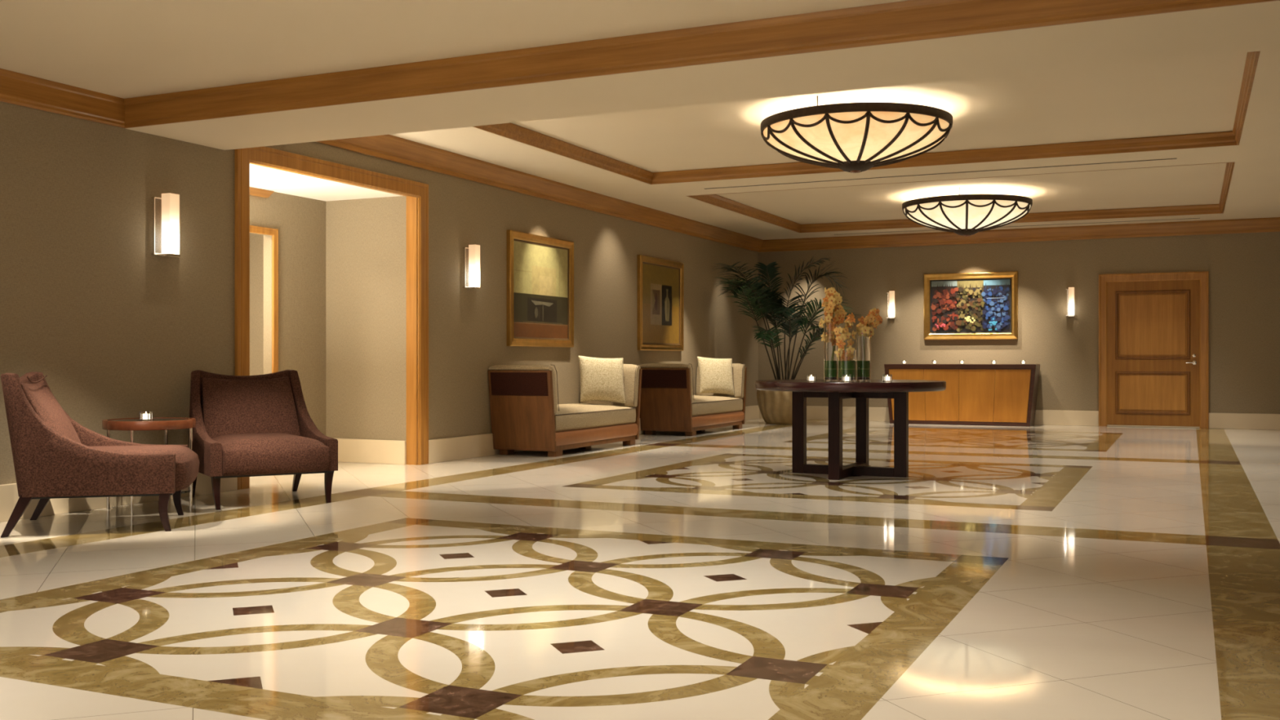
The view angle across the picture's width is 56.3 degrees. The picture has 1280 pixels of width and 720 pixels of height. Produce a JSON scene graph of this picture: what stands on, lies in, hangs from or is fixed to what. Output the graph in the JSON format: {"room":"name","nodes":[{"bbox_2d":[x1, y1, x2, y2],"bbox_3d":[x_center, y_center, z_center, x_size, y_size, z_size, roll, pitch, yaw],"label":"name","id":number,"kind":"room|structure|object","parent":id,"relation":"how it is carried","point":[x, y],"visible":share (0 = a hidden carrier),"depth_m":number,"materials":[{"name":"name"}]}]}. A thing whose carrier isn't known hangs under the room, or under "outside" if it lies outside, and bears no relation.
{"room":"lobby","nodes":[
{"label":"lobby","id":0,"kind":"room"},
{"bbox_2d":[249,191,325,435],"bbox_3d":[-4.214,-0.350,9.569,0.100,2.700,5.070,0,0,25],"label":"wall","id":1,"kind":"structure","parent":0,"point":[300,221],"depth_m":11.49,"materials":[{"name":"paint"}]},
{"bbox_2d":[249,186,274,198],"bbox_3d":[-3.689,-1.534,10.555,0.030,0.069,1.300,0,0,25],"label":"trim","id":2,"kind":"structure","parent":1,"relation":"attached to","point":[253,191],"depth_m":10.97,"materials":[{"name":"brown wood"}]},
{"bbox_2d":[249,225,278,373],"bbox_3d":[-3.680,-0.112,10.587,0.021,2.224,1.366,0,0,25],"label":"trim","id":3,"kind":"structure","parent":1,"relation":"attached to","point":[273,233],"depth_m":11.16,"materials":[{"name":"brown wood"}]},
{"bbox_2d":[249,164,401,201],"bbox_3d":[-4.468,-1.621,9.686,2.590,0.098,5.270,0,0,25],"label":"ceiling","id":4,"kind":"structure","parent":0,"point":[260,177],"depth_m":10.85,"materials":[{"name":"white paint"}]},
{"bbox_2d":[249,195,406,440],"bbox_3d":[-3.389,-0.350,12.035,2.590,2.700,0.100,0,0,25],"label":"wall","id":5,"kind":"structure","parent":0,"point":[366,238],"depth_m":11.68,"materials":[{"name":"paint"}]},
{"bbox_2d":[335,438,406,464],"bbox_3d":[-2.678,0.886,11.636,0.965,0.228,0.030,0,0,25],"label":"baseboard","id":6,"kind":"structure","parent":5,"relation":"attached to","point":[355,451],"depth_m":11.58,"materials":[{"name":"beige stone"}]},
{"bbox_2d":[0,101,758,484],"bbox_3d":[-2.734,-0.630,10.215,0.120,3.260,22.680,0,0,25],"label":"wall","id":7,"kind":"structure","parent":0,"point":[116,329],"depth_m":8.80,"materials":[{"name":"paint"}]},
{"bbox_2d":[0,68,124,128],"bbox_3d":[-5.460,-1.694,4.066,0.060,0.189,9.229,0,0,25],"label":"trim","id":8,"kind":"structure","parent":7,"relation":"attached to","point":[15,88],"depth_m":7.76,"materials":[{"name":"brown wood"}]},
{"bbox_2d":[0,472,237,522],"bbox_3d":[-5.256,0.886,4.548,0.030,0.228,10.275,0,0,25],"label":"baseboard","id":9,"kind":"structure","parent":7,"relation":"attached to","point":[9,497],"depth_m":7.89,"materials":[{"name":"beige stone"}]},
{"bbox_2d":[151,192,180,257],"bbox_3d":[-3.367,-0.961,8.553,0.118,0.448,0.216,0,0,25],"label":"wall sconce","id":10,"kind":"object","parent":7,"relation":"attached to","point":[166,207],"visible":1,"depth_m":8.51,"materials":[{"name":"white glass"}]},
{"bbox_2d":[235,146,428,489],"bbox_3d":[-2.579,-0.345,10.372,0.032,2.690,2.545,0,0,25],"label":"trim","id":11,"kind":"structure","parent":7,"relation":"attached to","point":[264,156],"depth_m":10.12,"materials":[{"name":"brown wood"}]},
{"bbox_2d":[249,162,417,465],"bbox_3d":[-2.648,-0.285,10.401,0.121,2.571,2.252,0,0,25],"label":"trim","id":12,"kind":"structure","parent":7,"relation":"attached to","point":[411,202],"depth_m":11.42,"materials":[{"name":"brown wood"}]},
{"bbox_2d":[462,244,480,288],"bbox_3d":[-1.699,-0.946,12.182,0.118,0.448,0.216,0,0,25],"label":"wall sconce","id":13,"kind":"object","parent":7,"relation":"attached to","point":[472,253],"visible":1,"depth_m":12.14,"materials":[{"name":"white glass"}]},
{"bbox_2d":[314,134,763,252],"bbox_3d":[-0.512,-1.932,14.735,0.140,0.194,12.408,0,0,25],"label":"trim","id":14,"kind":"structure","parent":7,"relation":"attached to","point":[388,147],"depth_m":13.07,"materials":[{"name":"brown wood"}]},
{"bbox_2d":[506,230,573,347],"bbox_3d":[-1.108,-0.775,13.545,0.054,1.250,1.460,0,0,25],"label":"painting","id":15,"kind":"object","parent":7,"relation":"attached to","point":[540,268],"visible":1,"depth_m":13.48,"materials":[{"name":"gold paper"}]},
{"bbox_2d":[428,405,759,463],"bbox_3d":[-0.016,0.886,15.949,0.030,0.228,9.730,0,0,25],"label":"baseboard","id":16,"kind":"structure","parent":7,"relation":"attached to","point":[448,449],"depth_m":12.13,"materials":[{"name":"beige stone"}]},
{"bbox_2d":[637,254,684,351],"bbox_3d":[0.300,-0.765,16.607,0.054,1.270,1.490,0,0,25],"label":"painting","id":17,"kind":"object","parent":7,"relation":"attached to","point":[660,282],"visible":1,"depth_m":16.56,"materials":[{"name":"gold metal"}]},
{"bbox_2d":[124,0,1279,150],"bbox_3d":[0.334,-1.890,7.000,8.140,0.580,0.940,0,0,25],"label":"ceiling beam","id":18,"kind":"structure","parent":7,"relation":"attached to","point":[1253,27],"depth_m":6.81,"materials":[{"name":"paint"}]},
{"bbox_2d":[124,0,1279,128],"bbox_3d":[0.125,-1.694,6.545,8.140,0.189,0.060,0,0,25],"label":"trim","id":19,"kind":"structure","parent":18,"relation":"attached to","point":[910,20],"depth_m":6.55,"materials":[{"name":"brown wood"}]},
{"bbox_2d":[0,0,909,98],"bbox_3d":[-1.835,-1.840,2.401,8.240,0.100,9.230,0,0,25],"label":"ceiling","id":20,"kind":"structure","parent":0,"point":[124,49],"depth_m":6.47,"materials":[{"name":"paint"}]},
{"bbox_2d":[0,418,1279,719],"bbox_3d":[-0.531,1.060,9.202,11.750,0.120,22.680,0,0,25],"label":"floor","id":21,"kind":"structure","parent":0,"point":[1035,571],"depth_m":5.30,"materials":[{"name":"stone"}]},
{"bbox_2d":[0,371,199,537],"bbox_3d":[-3.243,0.536,7.249,1.050,0.927,0.860,0,0,-16],"label":"armchair","id":22,"kind":"object","parent":21,"relation":"on","point":[55,456],"visible":1,"depth_m":6.85,"materials":[{"name":"brown fabric"}]},
{"bbox_2d":[20,380,80,443],"bbox_3d":[-3.522,0.348,7.171,0.272,0.444,0.688,0,0,-16],"label":"cushion","id":23,"kind":"object","parent":22,"relation":"on","point":[37,393],"depth_m":7.13,"materials":[{"name":"brown fabric"}]},
{"bbox_2d":[89,444,199,491],"bbox_3d":[-3.152,0.652,7.274,0.862,0.244,0.704,0,0,-16],"label":"seat cushion","id":24,"kind":"object","parent":22,"relation":"on","point":[186,460],"depth_m":7.14,"materials":[{"name":"brown fabric"}]},
{"bbox_2d":[102,417,195,515],"bbox_3d":[-3.279,0.698,8.000,0.580,0.604,0.580,0,0,25],"label":"side table","id":25,"kind":"object","parent":21,"relation":"on","point":[165,424],"visible":0.66,"depth_m":7.82,"materials":[{"name":"brown wood"}]},
{"bbox_2d":[139,410,152,420],"bbox_3d":[-3.228,0.364,7.823,0.060,0.062,0.060,0,0,5],"label":"votive candle","id":26,"kind":"object","parent":25,"relation":"on","point":[144,415],"visible":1,"depth_m":7.79,"materials":[{"name":"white glass"}]},
{"bbox_2d":[187,369,337,510],"bbox_3d":[-2.710,0.536,8.530,0.860,0.927,1.050,0,0,-32],"label":"armchair","id":27,"kind":"object","parent":21,"relation":"on","point":[259,424],"visible":0.92,"depth_m":8.57,"materials":[{"name":"brown fabric"}]},
{"bbox_2d":[202,377,300,438],"bbox_3d":[-2.861,0.348,8.777,0.688,0.444,0.272,0,0,-32],"label":"cushion","id":28,"kind":"object","parent":27,"relation":"on","point":[231,405],"depth_m":8.76,"materials":[{"name":"brown fabric"}]},
{"bbox_2d":[211,432,328,475],"bbox_3d":[-2.660,0.652,8.450,0.704,0.244,0.862,0,0,-32],"label":"seat cushion","id":29,"kind":"object","parent":27,"relation":"on","point":[239,454],"depth_m":8.12,"materials":[{"name":"brown fabric"}]},
{"bbox_2d":[488,364,642,457],"bbox_3d":[-0.782,0.523,13.384,0.741,0.954,2.274,0,0,25],"label":"sofa","id":30,"kind":"object","parent":21,"relation":"on","point":[526,415],"visible":0.93,"depth_m":12.49,"materials":[{"name":"brown wood"}]},
{"bbox_2d":[488,364,557,413],"bbox_3d":[-1.216,0.311,12.457,0.725,0.527,0.202,0,0,25],"label":"armrest","id":31,"kind":"object","parent":30,"relation":"on","point":[513,388],"depth_m":12.36,"materials":[{"name":"wood"}]},
{"bbox_2d":[554,403,635,431],"bbox_3d":[-0.781,0.623,13.384,0.722,0.231,1.960,0,0,25],"label":"seat cushion","id":32,"kind":"object","parent":30,"relation":"on","point":[571,416],"depth_m":13.27,"materials":[{"name":"fabric"}]},
{"bbox_2d":[577,355,625,403],"bbox_3d":[-0.445,0.229,13.981,0.590,0.561,0.225,0,0,-22],"label":"throw pillow","id":33,"kind":"object","parent":30,"relation":"on","point":[602,380],"visible":1,"depth_m":13.90,"materials":[{"name":"beige fabric"}]},
{"bbox_2d":[579,364,640,408],"bbox_3d":[-0.361,0.311,14.318,0.725,0.527,0.202,0,0,25],"label":"cushion","id":34,"kind":"object","parent":30,"relation":"on","point":[631,372],"depth_m":14.16,"materials":[{"name":"fabric"}]},
{"bbox_2d":[638,363,746,435],"bbox_3d":[0.770,0.523,16.760,0.741,0.954,2.274,0,0,25],"label":"sofa","id":35,"kind":"object","parent":21,"relation":"on","point":[668,402],"visible":0.88,"depth_m":15.85,"materials":[{"name":"wood"}]},
{"bbox_2d":[697,356,734,395],"bbox_3d":[1.101,0.229,17.343,0.590,0.561,0.225,0,0,-22],"label":"throw pillow","id":36,"kind":"object","parent":35,"relation":"on","point":[715,375],"visible":1,"depth_m":17.27,"materials":[{"name":"beige fabric"}]},
{"bbox_2d":[691,395,742,416],"bbox_3d":[0.770,0.623,16.760,0.722,0.231,1.960,0,0,25],"label":"seat cushion","id":37,"kind":"object","parent":35,"relation":"on","point":[701,405],"depth_m":16.67,"materials":[{"name":"fabric"}]},
{"bbox_2d":[695,363,746,398],"bbox_3d":[1.190,0.311,17.694,0.725,0.527,0.202,0,0,25],"label":"cushion","id":38,"kind":"object","parent":35,"relation":"on","point":[739,371],"depth_m":17.54,"materials":[{"name":"fabric"}]},
{"bbox_2d":[710,257,862,424],"bbox_3d":[2.150,-0.313,18.404,3.187,2.626,1.489,0,0,-31],"label":"potted palm","id":39,"kind":"object","parent":21,"relation":"on","point":[775,406],"visible":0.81,"depth_m":18.60,"materials":[{"name":"plant"}]},
{"bbox_2d":[755,379,946,479],"bbox_3d":[1.827,0.591,10.441,1.636,0.818,1.636,0,0,25],"label":"round table","id":40,"kind":"object","parent":21,"relation":"on","point":[801,389],"visible":0.89,"depth_m":10.21,"materials":[{"name":"brown wood"}]},
{"bbox_2d":[807,374,815,382],"bbox_3d":[1.425,0.150,9.950,0.060,0.062,0.060,0,0,-5],"label":"votive candle","id":41,"kind":"object","parent":40,"relation":"on","point":[811,378],"visible":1,"depth_m":9.92,"materials":[{"name":"beige wax"}]},
{"bbox_2d":[823,322,837,381],"bbox_3d":[1.641,-0.069,10.300,0.116,0.500,0.116,0,0,25],"label":"glass vase","id":42,"kind":"object","parent":40,"relation":"on","point":[830,359],"visible":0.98,"depth_m":10.25,"materials":[{"name":"clear glass"}]},
{"bbox_2d":[820,320,835,341],"bbox_3d":[1.632,-0.103,10.298,0.150,0.531,0.122,0,0,0],"label":"orchid spray","id":43,"kind":"object","parent":42,"relation":"in","point":[821,335],"visible":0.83,"depth_m":10.29,"materials":[{"name":"orange plant"}]},
{"bbox_2d":[818,287,847,328],"bbox_3d":[1.664,-0.233,10.304,0.231,0.791,0.166,0,0,0],"label":"orchid spray","id":44,"kind":"object","parent":42,"relation":"in","point":[833,298],"visible":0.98,"depth_m":10.27,"materials":[{"name":"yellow plant"}]},
{"bbox_2d":[837,349,856,382],"bbox_3d":[1.747,0.046,10.100,0.156,0.270,0.156,0,0,25],"label":"glass vase","id":45,"kind":"object","parent":40,"relation":"on","point":[846,364],"visible":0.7,"depth_m":10.04,"materials":[{"name":"clear glass"}]},
{"bbox_2d":[833,312,855,357],"bbox_3d":[1.724,-0.120,10.094,0.184,0.565,0.117,0,0,15],"label":"orchid spray","id":46,"kind":"object","parent":45,"relation":"in","point":[840,338],"visible":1,"depth_m":10.09,"materials":[{"name":"orange plant"}]},
{"bbox_2d":[842,374,851,382],"bbox_3d":[1.703,0.150,9.860,0.060,0.062,0.060,0,0,-5],"label":"votive candle","id":47,"kind":"object","parent":40,"relation":"on","point":[846,378],"visible":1,"depth_m":9.83,"materials":[{"name":"beige wax"}]},
{"bbox_2d":[856,326,871,381],"bbox_3d":[1.926,-0.053,10.320,0.124,0.470,0.124,0,0,25],"label":"glass vase","id":48,"kind":"object","parent":40,"relation":"on","point":[863,340],"visible":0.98,"depth_m":10.27,"materials":[{"name":"clear glass"}]},
{"bbox_2d":[851,307,882,339],"bbox_3d":[1.970,-0.144,10.331,0.258,0.614,0.166,0,0,-11],"label":"orchid spray","id":49,"kind":"object","parent":48,"relation":"in","point":[869,318],"visible":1,"depth_m":10.30,"materials":[{"name":"orange plant"}]},
{"bbox_2d":[882,373,892,382],"bbox_3d":[2.063,0.150,9.980,0.060,0.062,0.060,0,0,-5],"label":"votive candle","id":50,"kind":"object","parent":40,"relation":"on","point":[886,378],"visible":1,"depth_m":9.95,"materials":[{"name":"beige wax"}]},
{"bbox_2d":[884,364,1039,426],"bbox_3d":[5.011,0.532,18.663,2.289,0.935,0.580,0,0,25],"label":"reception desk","id":51,"kind":"object","parent":21,"relation":"on","point":[974,394],"visible":0.92,"depth_m":18.32,"materials":[{"name":"brown wood"}]},
{"bbox_2d":[902,360,906,364],"bbox_3d":[4.167,0.034,18.863,0.060,0.062,0.060,0,0,25],"label":"votive candle","id":52,"kind":"object","parent":51,"relation":"on","point":[904,362],"visible":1,"depth_m":18.84,"materials":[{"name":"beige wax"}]},
{"bbox_2d":[932,360,937,364],"bbox_3d":[4.596,0.034,18.666,0.060,0.062,0.060,0,0,25],"label":"votive candle","id":53,"kind":"object","parent":51,"relation":"on","point":[934,362],"visible":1,"depth_m":18.64,"materials":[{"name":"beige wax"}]},
{"bbox_2d":[638,363,693,402],"bbox_3d":[0.335,0.311,15.833,0.725,0.527,0.202,0,0,25],"label":"armrest","id":54,"kind":"object","parent":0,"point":[660,382],"depth_m":15.73,"materials":[{"name":"wood"}]},
{"bbox_2d":[756,389,807,424],"bbox_3d":[2.244,0.670,18.867,0.810,0.660,0.810,0,0,25],"label":"pot","id":55,"kind":"object","parent":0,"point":[775,406],"depth_m":18.57,"materials":[{"name":"ceramic"}]},
{"bbox_2d":[391,48,1279,239],"bbox_3d":[3.117,-2.120,13.056,8.140,0.180,12.430,0,0,25],"label":"ceiling","id":56,"kind":"structure","parent":0,"point":[1193,95],"depth_m":11.88,"materials":[{"name":"paint"}]},
{"bbox_2d":[760,95,952,173],"bbox_3d":[1.877,-1.895,10.429,1.644,0.531,1.644,0,0,21],"label":"ceiling light","id":57,"kind":"object","parent":56,"relation":"attached to","point":[858,137],"visible":1,"depth_m":9.92,"materials":[{"name":"beige glass"}]},
{"bbox_2d":[473,50,1260,184],"bbox_3d":[1.901,-2.093,10.423,6.090,0.130,4.730,0,0,25],"label":"trim","id":58,"kind":"structure","parent":56,"relation":"attached to","point":[510,131],"depth_m":12.03,"materials":[{"name":"brown wood"}]},
{"bbox_2d":[704,158,1177,189],"bbox_3d":[3.082,-2.026,13.100,5.100,0.005,0.036,0,0,25],"label":"ceiling vent","id":59,"kind":"object","parent":56,"relation":"in","point":[1164,158],"visible":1,"depth_m":12.98,"materials":[{"name":"paint"}]},
{"bbox_2d":[686,161,1235,232],"bbox_3d":[4.319,-2.093,15.684,6.090,0.130,4.730,0,0,25],"label":"trim","id":60,"kind":"structure","parent":56,"relation":"attached to","point":[713,199],"depth_m":17.14,"materials":[{"name":"brown wood"}]},
{"bbox_2d":[902,186,1032,235],"bbox_3d":[4.273,-1.889,15.667,1.644,0.541,1.644,0,0,9],"label":"ceiling light","id":61,"kind":"object","parent":56,"relation":"attached to","point":[963,215],"visible":1,"depth_m":15.15,"materials":[{"name":"beige glass"}]},
{"bbox_2d":[840,217,1199,234],"bbox_3d":[5.563,-2.026,18.200,5.350,0.005,0.036,0,0,25],"label":"ceiling vent","id":62,"kind":"object","parent":56,"relation":"in","point":[1186,218],"visible":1,"depth_m":17.86,"materials":[{"name":"paint"}]},
{"bbox_2d":[758,231,1279,428],"bbox_3d":[5.724,-0.630,18.753,8.360,3.260,0.100,0,0,25],"label":"wall","id":63,"kind":"structure","parent":0,"point":[1243,268],"depth_m":18.39,"materials":[{"name":"painted plaster"}]},
{"bbox_2d":[886,290,894,318],"bbox_3d":[4.085,-0.896,19.451,0.118,0.448,0.216,0,0,25],"label":"wall sconce","id":64,"kind":"object","parent":63,"relation":"attached to","point":[891,295],"visible":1,"depth_m":19.40,"materials":[{"name":"white glass"}]},
{"bbox_2d":[759,405,1098,426],"bbox_3d":[4.477,0.886,19.255,5.435,0.228,0.030,0,0,25],"label":"baseboard","id":65,"kind":"structure","parent":63,"relation":"attached to","point":[1046,417],"depth_m":18.45,"materials":[{"name":"beige stone"}]},
{"bbox_2d":[924,271,1017,339],"bbox_3d":[5.213,-0.850,18.898,1.450,1.055,0.064,0,0,25],"label":"painting","id":66,"kind":"object","parent":63,"relation":"attached to","point":[960,305],"visible":1,"depth_m":18.88,"materials":[{"name":"multicoloured paint"}]},
{"bbox_2d":[759,217,1279,252],"bbox_3d":[5.683,-1.932,18.639,8.140,0.194,0.140,0,0,25],"label":"trim","id":67,"kind":"structure","parent":63,"relation":"attached to","point":[1273,224],"depth_m":18.43,"materials":[{"name":"brown wood"}]},
{"bbox_2d":[1066,287,1074,316],"bbox_3d":[6.584,-0.886,18.303,0.118,0.448,0.216,0,0,25],"label":"wall sconce","id":68,"kind":"object","parent":63,"relation":"attached to","point":[1070,291],"visible":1,"depth_m":18.25,"materials":[{"name":"white glass"}]},
{"bbox_2d":[1106,280,1199,427],"bbox_3d":[7.621,-0.089,17.787,1.263,2.171,0.071,0,0,25],"label":"door","id":69,"kind":"structure","parent":63,"relation":"in","point":[1153,326],"depth_m":17.80,"materials":[{"name":"wood"},{"name":"metal"}]},
{"bbox_2d":[1098,271,1208,428],"bbox_3d":[7.626,-0.147,17.799,1.503,2.295,0.045,0,0,25],"label":"trim","id":70,"kind":"structure","parent":63,"relation":"attached to","point":[1203,277],"depth_m":17.68,"materials":[{"name":"brown wood"}]},
{"bbox_2d":[1208,413,1279,430],"bbox_3d":[8.858,0.886,17.241,1.202,0.228,0.030,0,0,25],"label":"baseboard","id":71,"kind":"structure","parent":63,"relation":"attached to","point":[1216,420],"depth_m":17.29,"materials":[{"name":"beige stone"}]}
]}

